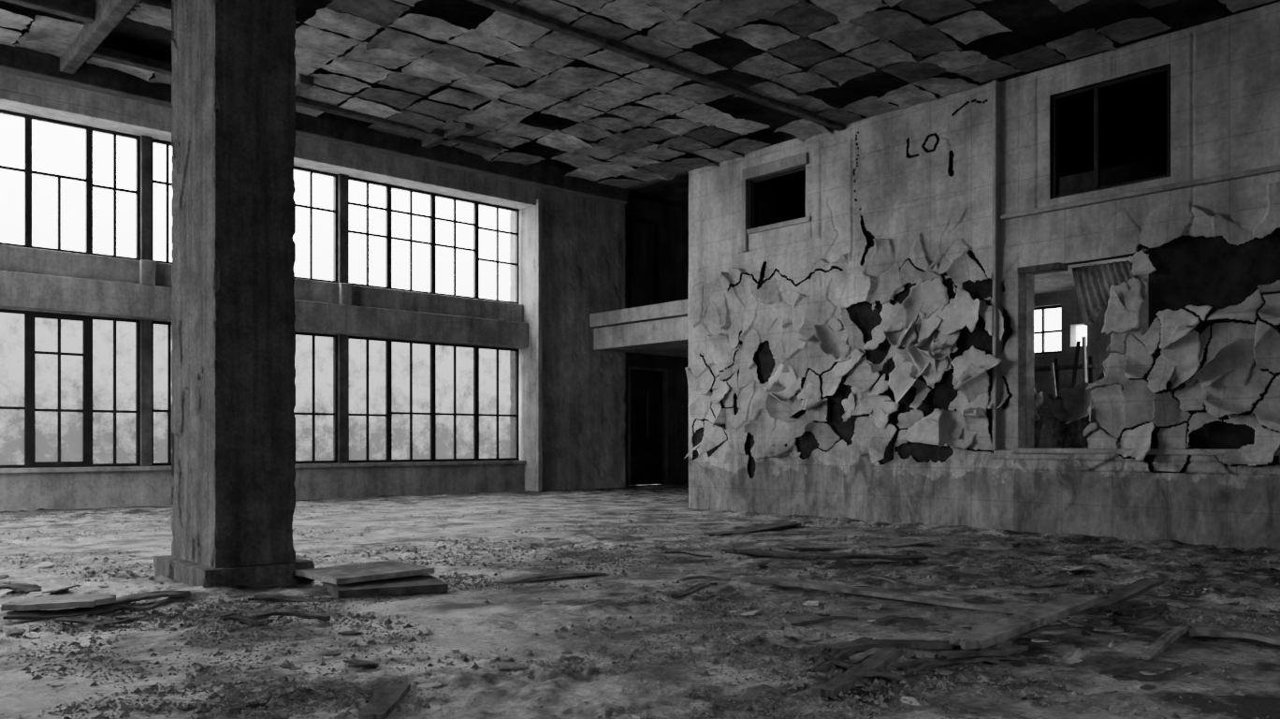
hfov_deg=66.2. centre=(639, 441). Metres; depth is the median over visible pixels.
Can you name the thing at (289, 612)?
scrap
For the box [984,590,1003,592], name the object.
shard
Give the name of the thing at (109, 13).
beam
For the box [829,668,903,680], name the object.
scrap
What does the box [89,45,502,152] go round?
trim
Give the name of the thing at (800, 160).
trim
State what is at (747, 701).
shard
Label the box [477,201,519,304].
window
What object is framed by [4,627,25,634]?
shard
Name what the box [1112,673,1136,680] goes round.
shard
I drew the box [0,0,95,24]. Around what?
trim
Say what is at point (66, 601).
concrete slab
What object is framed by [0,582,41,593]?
wooden plank
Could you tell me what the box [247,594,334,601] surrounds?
wooden plank
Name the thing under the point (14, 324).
window
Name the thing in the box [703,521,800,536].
wooden plank
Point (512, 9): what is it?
trim
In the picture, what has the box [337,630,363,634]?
shard
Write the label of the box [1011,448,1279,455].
trim
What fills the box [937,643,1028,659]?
scrap
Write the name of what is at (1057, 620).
scrap
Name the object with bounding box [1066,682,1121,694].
scrap
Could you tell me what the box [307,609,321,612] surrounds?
shard
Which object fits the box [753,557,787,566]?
scrap
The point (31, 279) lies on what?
wall
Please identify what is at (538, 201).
trim
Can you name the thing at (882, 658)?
wooden plank
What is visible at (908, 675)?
shard
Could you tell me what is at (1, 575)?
shard
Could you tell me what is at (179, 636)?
shard
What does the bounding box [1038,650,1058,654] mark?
shard
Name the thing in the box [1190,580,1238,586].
scrap
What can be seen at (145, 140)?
window mullions
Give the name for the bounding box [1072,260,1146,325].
sheet
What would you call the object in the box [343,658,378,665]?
shard
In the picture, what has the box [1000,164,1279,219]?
trim
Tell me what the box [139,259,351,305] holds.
trim
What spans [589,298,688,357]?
balcony
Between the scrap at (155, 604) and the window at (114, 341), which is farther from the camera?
the window at (114, 341)
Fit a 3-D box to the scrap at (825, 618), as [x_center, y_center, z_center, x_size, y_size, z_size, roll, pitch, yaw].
[1.201,1.158,6.373,0.494,0.046,0.043,0,0,-23]
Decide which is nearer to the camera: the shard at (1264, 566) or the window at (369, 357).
the shard at (1264, 566)
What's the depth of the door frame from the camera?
27.31 m
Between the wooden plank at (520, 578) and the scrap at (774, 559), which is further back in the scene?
the scrap at (774, 559)
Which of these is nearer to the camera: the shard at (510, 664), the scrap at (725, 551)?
the shard at (510, 664)
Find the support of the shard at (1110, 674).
on the floor
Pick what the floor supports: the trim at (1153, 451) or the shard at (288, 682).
the shard at (288, 682)
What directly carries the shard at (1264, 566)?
on the floor
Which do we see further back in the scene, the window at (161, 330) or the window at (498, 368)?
the window at (498, 368)
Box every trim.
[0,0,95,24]
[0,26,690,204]
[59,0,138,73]
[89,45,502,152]
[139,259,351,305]
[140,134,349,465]
[294,62,313,96]
[421,106,473,148]
[467,0,845,130]
[536,198,541,491]
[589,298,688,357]
[741,151,811,252]
[992,79,1003,449]
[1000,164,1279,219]
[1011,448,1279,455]
[1017,261,1067,448]
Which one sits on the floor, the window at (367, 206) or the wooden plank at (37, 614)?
the wooden plank at (37, 614)
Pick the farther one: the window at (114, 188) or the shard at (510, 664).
the window at (114, 188)
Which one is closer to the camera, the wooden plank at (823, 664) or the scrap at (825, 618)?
the wooden plank at (823, 664)
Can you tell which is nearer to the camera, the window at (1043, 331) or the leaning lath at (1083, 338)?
the leaning lath at (1083, 338)
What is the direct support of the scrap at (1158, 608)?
on the floor
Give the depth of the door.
27.53 m
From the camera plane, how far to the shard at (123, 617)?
6.63 m
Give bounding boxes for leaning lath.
[1049,362,1057,398]
[1070,340,1080,387]
[1081,335,1087,382]
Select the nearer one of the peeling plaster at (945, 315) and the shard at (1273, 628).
the shard at (1273, 628)
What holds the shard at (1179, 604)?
on the floor
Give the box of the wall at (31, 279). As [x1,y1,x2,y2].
[0,71,535,510]
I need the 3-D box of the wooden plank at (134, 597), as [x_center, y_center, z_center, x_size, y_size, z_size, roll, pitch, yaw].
[-3.670,1.158,7.327,0.649,0.061,0.245,0,0,-39]
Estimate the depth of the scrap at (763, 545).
10.77 m
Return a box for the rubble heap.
[1033,370,1122,448]
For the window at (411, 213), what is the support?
in the wall at (31, 279)
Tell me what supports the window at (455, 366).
in the wall at (31, 279)
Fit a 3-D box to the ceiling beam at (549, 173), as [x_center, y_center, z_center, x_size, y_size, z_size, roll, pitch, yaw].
[-6.145,-5.635,12.231,17.350,2.230,1.930,0,0,-42]
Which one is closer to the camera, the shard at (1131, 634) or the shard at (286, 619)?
the shard at (1131, 634)
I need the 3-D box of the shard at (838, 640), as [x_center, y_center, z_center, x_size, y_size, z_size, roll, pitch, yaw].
[1.142,1.198,5.882,0.165,0.021,0.079,0,0,-5]
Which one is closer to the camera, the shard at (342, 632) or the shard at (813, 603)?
the shard at (342, 632)
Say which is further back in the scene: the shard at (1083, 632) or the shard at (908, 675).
the shard at (1083, 632)
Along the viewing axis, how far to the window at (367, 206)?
21.71 m
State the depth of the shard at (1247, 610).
6.99 m
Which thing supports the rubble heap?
on the floor
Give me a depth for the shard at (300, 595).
7.63 m
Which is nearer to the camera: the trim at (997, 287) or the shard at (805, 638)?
the shard at (805, 638)
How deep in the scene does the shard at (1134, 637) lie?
5.95 m
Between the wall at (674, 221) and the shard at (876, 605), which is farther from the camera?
the wall at (674, 221)
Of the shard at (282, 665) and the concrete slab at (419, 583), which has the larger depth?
the concrete slab at (419, 583)
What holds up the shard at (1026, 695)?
on the floor
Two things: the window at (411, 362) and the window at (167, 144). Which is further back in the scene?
the window at (411, 362)
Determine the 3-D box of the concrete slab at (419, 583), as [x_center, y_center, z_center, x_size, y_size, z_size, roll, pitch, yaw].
[-2.100,1.172,8.056,0.899,0.062,0.750,0,0,-25]
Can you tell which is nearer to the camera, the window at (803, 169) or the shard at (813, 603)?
the shard at (813, 603)
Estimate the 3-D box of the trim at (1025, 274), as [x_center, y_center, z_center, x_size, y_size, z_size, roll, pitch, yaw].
[5.177,-1.090,12.639,0.260,2.340,0.550,0,0,-42]
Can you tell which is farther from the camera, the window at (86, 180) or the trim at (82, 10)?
the window at (86, 180)
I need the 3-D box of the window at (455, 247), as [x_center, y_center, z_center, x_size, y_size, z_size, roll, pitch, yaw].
[-4.361,-4.575,23.139,1.180,2.350,0.080,0,0,-42]
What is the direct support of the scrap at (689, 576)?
on the floor
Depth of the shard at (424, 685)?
4.83 m
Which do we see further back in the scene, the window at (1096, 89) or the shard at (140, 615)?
the window at (1096, 89)
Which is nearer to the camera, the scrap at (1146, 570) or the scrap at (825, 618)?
the scrap at (825, 618)
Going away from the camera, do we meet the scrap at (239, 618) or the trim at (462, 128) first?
the scrap at (239, 618)
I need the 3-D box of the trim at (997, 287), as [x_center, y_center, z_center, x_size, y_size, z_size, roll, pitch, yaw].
[4.754,-2.340,13.052,0.210,4.880,0.050,0,0,-42]
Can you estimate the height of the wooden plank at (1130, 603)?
0.159 m
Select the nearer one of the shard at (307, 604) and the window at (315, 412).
the shard at (307, 604)
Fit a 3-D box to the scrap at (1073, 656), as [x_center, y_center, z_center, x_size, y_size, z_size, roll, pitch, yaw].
[2.295,1.149,5.261,0.259,0.058,0.090,0,0,-24]
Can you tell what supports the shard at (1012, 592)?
on the floor
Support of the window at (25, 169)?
in the wall at (31, 279)
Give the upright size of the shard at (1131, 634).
0.017 m
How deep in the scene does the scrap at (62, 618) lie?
6.42 m
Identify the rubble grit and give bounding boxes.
[0,509,1279,718]
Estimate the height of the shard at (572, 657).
0.023 m
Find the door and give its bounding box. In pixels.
[626,365,668,485]
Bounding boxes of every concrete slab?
[1,593,116,610]
[295,560,434,583]
[322,573,447,597]
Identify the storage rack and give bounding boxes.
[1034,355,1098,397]
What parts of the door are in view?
handle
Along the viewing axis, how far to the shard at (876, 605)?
7.08 m
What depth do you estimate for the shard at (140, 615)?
6.74 m
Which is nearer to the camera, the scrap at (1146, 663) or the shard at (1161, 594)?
the scrap at (1146, 663)
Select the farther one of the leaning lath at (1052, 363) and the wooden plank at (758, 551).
the leaning lath at (1052, 363)
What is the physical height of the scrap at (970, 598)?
0.071 m
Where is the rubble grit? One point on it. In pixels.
(237, 699)
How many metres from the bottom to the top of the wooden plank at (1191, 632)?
0.070 m
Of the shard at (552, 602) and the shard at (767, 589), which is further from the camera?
the shard at (767, 589)
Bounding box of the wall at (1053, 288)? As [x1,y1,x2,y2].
[1034,155,1167,400]
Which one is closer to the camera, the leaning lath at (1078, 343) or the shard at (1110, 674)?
the shard at (1110, 674)
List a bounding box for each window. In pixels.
[0,109,29,247]
[0,308,29,467]
[29,115,89,254]
[29,310,89,467]
[89,126,140,260]
[89,315,140,466]
[151,138,172,263]
[151,320,172,465]
[293,165,337,282]
[293,331,337,463]
[349,176,389,289]
[349,335,389,462]
[389,184,433,293]
[389,338,433,462]
[433,192,477,298]
[433,342,477,461]
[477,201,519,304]
[477,345,519,460]
[752,167,805,228]
[1034,305,1061,354]
[1052,65,1170,198]
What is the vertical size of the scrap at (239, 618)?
0.049 m
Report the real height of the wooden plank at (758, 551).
0.074 m
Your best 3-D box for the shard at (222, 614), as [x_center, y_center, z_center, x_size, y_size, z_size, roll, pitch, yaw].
[-2.890,1.203,6.819,0.191,0.046,0.145,0,0,-36]
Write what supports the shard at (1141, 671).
on the floor
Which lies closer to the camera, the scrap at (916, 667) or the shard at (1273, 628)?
the scrap at (916, 667)
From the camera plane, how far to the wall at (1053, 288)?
17.80 m
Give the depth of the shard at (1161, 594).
7.69 m
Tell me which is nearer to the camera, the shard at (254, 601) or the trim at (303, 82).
the shard at (254, 601)
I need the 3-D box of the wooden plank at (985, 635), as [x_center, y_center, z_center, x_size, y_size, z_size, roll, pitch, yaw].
[2.412,1.099,6.094,1.618,0.139,0.198,0,0,-42]
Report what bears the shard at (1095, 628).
on the floor
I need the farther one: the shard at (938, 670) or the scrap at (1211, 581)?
the scrap at (1211, 581)
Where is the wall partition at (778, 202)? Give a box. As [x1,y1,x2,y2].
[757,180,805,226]
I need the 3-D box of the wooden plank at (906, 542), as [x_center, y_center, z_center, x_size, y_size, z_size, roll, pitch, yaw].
[2.451,1.188,11.296,1.886,0.070,0.506,0,0,-17]
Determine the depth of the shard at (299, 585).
8.19 m
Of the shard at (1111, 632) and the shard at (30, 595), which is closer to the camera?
the shard at (1111, 632)
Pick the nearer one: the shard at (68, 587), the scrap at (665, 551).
the shard at (68, 587)
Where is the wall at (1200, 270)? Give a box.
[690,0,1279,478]
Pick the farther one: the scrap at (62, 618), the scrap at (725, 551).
the scrap at (725, 551)
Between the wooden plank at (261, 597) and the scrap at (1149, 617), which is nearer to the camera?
the scrap at (1149, 617)
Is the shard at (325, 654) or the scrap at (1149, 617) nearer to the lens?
the shard at (325, 654)
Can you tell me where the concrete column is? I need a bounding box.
[153,0,314,587]
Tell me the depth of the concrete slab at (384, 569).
8.19 m
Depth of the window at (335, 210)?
20.91 m
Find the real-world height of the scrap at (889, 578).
0.044 m
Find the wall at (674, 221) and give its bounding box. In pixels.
[624,196,688,485]
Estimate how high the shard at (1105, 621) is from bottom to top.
0.021 m
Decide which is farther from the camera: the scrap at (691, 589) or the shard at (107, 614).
the scrap at (691, 589)
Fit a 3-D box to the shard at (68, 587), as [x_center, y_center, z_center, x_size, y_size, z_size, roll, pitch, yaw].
[-4.526,1.149,7.675,0.173,0.044,0.191,0,0,4]
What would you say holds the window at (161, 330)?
in the wall at (31, 279)
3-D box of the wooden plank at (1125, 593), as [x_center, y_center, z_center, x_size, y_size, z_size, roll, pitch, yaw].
[3.465,1.102,7.070,0.868,0.194,0.150,0,0,-28]
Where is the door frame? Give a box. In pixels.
[626,215,659,307]
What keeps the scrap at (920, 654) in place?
on the wooden plank at (935, 661)
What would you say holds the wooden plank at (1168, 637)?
on the floor
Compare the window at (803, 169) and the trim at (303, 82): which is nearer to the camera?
the trim at (303, 82)
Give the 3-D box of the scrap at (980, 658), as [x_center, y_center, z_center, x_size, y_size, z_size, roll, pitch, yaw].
[1.779,1.192,5.320,0.363,0.061,0.078,-1,0,-2]
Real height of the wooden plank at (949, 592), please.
0.062 m
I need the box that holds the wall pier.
[509,186,625,491]
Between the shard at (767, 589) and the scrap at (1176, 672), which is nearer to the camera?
the scrap at (1176, 672)
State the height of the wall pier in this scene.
7.950 m
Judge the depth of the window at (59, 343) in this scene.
17.61 m
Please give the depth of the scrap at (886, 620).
6.27 m
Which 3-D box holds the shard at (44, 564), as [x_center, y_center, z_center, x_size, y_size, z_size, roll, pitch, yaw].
[-5.742,1.191,9.488,0.183,0.049,0.232,0,0,-6]
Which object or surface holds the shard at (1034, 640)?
on the floor
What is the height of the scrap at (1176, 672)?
0.093 m
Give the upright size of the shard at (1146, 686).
0.008 m
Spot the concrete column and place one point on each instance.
(233, 62)
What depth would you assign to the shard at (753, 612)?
6.82 m
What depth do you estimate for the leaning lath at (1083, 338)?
16.09 m
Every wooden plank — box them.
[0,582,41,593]
[2,602,132,619]
[111,590,191,604]
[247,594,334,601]
[357,683,410,718]
[493,571,606,583]
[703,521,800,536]
[738,575,1032,613]
[739,548,913,566]
[774,538,930,549]
[805,636,877,672]
[811,646,902,698]
[815,552,927,560]
[822,639,997,652]
[887,652,1036,673]
[937,588,1045,607]
[949,593,1098,649]
[1066,599,1152,616]
[1096,577,1164,611]
[1136,624,1191,659]
[1184,627,1279,644]
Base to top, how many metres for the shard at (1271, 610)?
0.014 m
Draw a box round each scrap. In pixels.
[52,616,139,625]
[125,598,168,611]
[222,614,273,625]
[252,610,330,620]
[665,551,712,556]
[670,582,710,598]
[678,575,730,581]
[718,544,778,550]
[724,550,762,556]
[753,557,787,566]
[790,615,858,625]
[820,649,858,669]
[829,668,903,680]
[849,647,903,662]
[857,575,899,582]
[875,614,929,625]
[901,660,930,671]
[916,650,959,665]
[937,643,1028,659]
[937,655,1000,667]
[963,595,1009,601]
[1002,578,1067,586]
[1006,623,1075,639]
[1045,619,1069,625]
[1048,647,1089,663]
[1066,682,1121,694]
[1093,659,1181,673]
[1108,612,1159,624]
[1118,603,1167,614]
[1134,568,1178,575]
[1135,664,1210,681]
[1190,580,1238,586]
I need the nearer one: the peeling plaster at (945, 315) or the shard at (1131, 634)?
the shard at (1131, 634)
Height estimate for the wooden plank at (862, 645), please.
0.080 m
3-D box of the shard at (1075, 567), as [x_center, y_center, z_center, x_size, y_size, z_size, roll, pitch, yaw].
[3.988,1.157,9.006,0.193,0.035,0.124,0,0,-11]
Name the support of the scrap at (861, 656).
on the floor
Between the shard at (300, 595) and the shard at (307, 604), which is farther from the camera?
the shard at (300, 595)
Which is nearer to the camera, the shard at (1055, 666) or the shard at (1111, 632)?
the shard at (1055, 666)
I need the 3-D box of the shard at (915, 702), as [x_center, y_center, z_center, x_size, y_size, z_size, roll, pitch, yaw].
[1.249,1.202,4.555,0.072,0.018,0.112,0,0,-4]
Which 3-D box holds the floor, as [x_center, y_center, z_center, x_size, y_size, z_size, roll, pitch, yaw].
[0.240,1.162,12.377,27.000,0.123,24.000,0,0,-42]
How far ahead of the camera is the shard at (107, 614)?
6.85 m
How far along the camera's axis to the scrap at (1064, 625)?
6.12 m
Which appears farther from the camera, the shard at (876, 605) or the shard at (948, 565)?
the shard at (948, 565)
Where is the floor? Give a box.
[0,482,1279,718]
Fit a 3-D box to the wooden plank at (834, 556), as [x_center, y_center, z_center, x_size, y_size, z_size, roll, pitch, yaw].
[2.305,1.137,9.694,1.216,0.073,0.203,0,0,-16]
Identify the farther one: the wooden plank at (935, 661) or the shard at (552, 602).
the shard at (552, 602)
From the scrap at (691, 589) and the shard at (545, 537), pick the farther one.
the shard at (545, 537)
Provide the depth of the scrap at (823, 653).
5.20 m
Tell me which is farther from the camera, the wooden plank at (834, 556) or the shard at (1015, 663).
the wooden plank at (834, 556)
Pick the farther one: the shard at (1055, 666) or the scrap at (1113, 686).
the shard at (1055, 666)
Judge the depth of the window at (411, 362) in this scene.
22.35 m
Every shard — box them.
[0,574,9,578]
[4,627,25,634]
[23,594,43,596]
[31,561,54,567]
[42,584,78,593]
[101,610,118,616]
[115,615,131,618]
[128,611,147,617]
[174,635,186,639]
[212,609,237,617]
[247,599,262,602]
[279,664,291,668]
[282,618,292,623]
[282,681,295,688]
[294,583,306,587]
[297,594,313,596]
[297,603,313,606]
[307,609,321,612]
[321,653,340,655]
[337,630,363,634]
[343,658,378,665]
[416,683,441,688]
[498,661,525,669]
[543,536,560,538]
[543,600,556,604]
[566,654,583,661]
[741,610,758,615]
[741,698,760,704]
[763,587,777,590]
[800,637,823,640]
[802,600,819,605]
[819,638,843,643]
[867,603,882,609]
[899,696,920,705]
[900,673,919,677]
[936,668,953,674]
[943,564,959,567]
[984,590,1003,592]
[1007,591,1020,594]
[1008,661,1028,666]
[1024,693,1044,698]
[1031,639,1048,641]
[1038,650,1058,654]
[1048,665,1076,669]
[1062,566,1084,570]
[1080,629,1090,636]
[1092,625,1123,631]
[1100,619,1113,624]
[1102,672,1127,677]
[1110,631,1130,633]
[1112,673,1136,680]
[1125,632,1136,637]
[1133,636,1151,640]
[1139,669,1152,674]
[1140,683,1155,689]
[1157,593,1169,596]
[1166,601,1190,608]
[1243,609,1258,611]
[1261,565,1278,567]
[1267,625,1279,630]
[1268,609,1279,613]
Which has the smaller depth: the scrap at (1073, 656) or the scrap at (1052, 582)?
the scrap at (1073, 656)

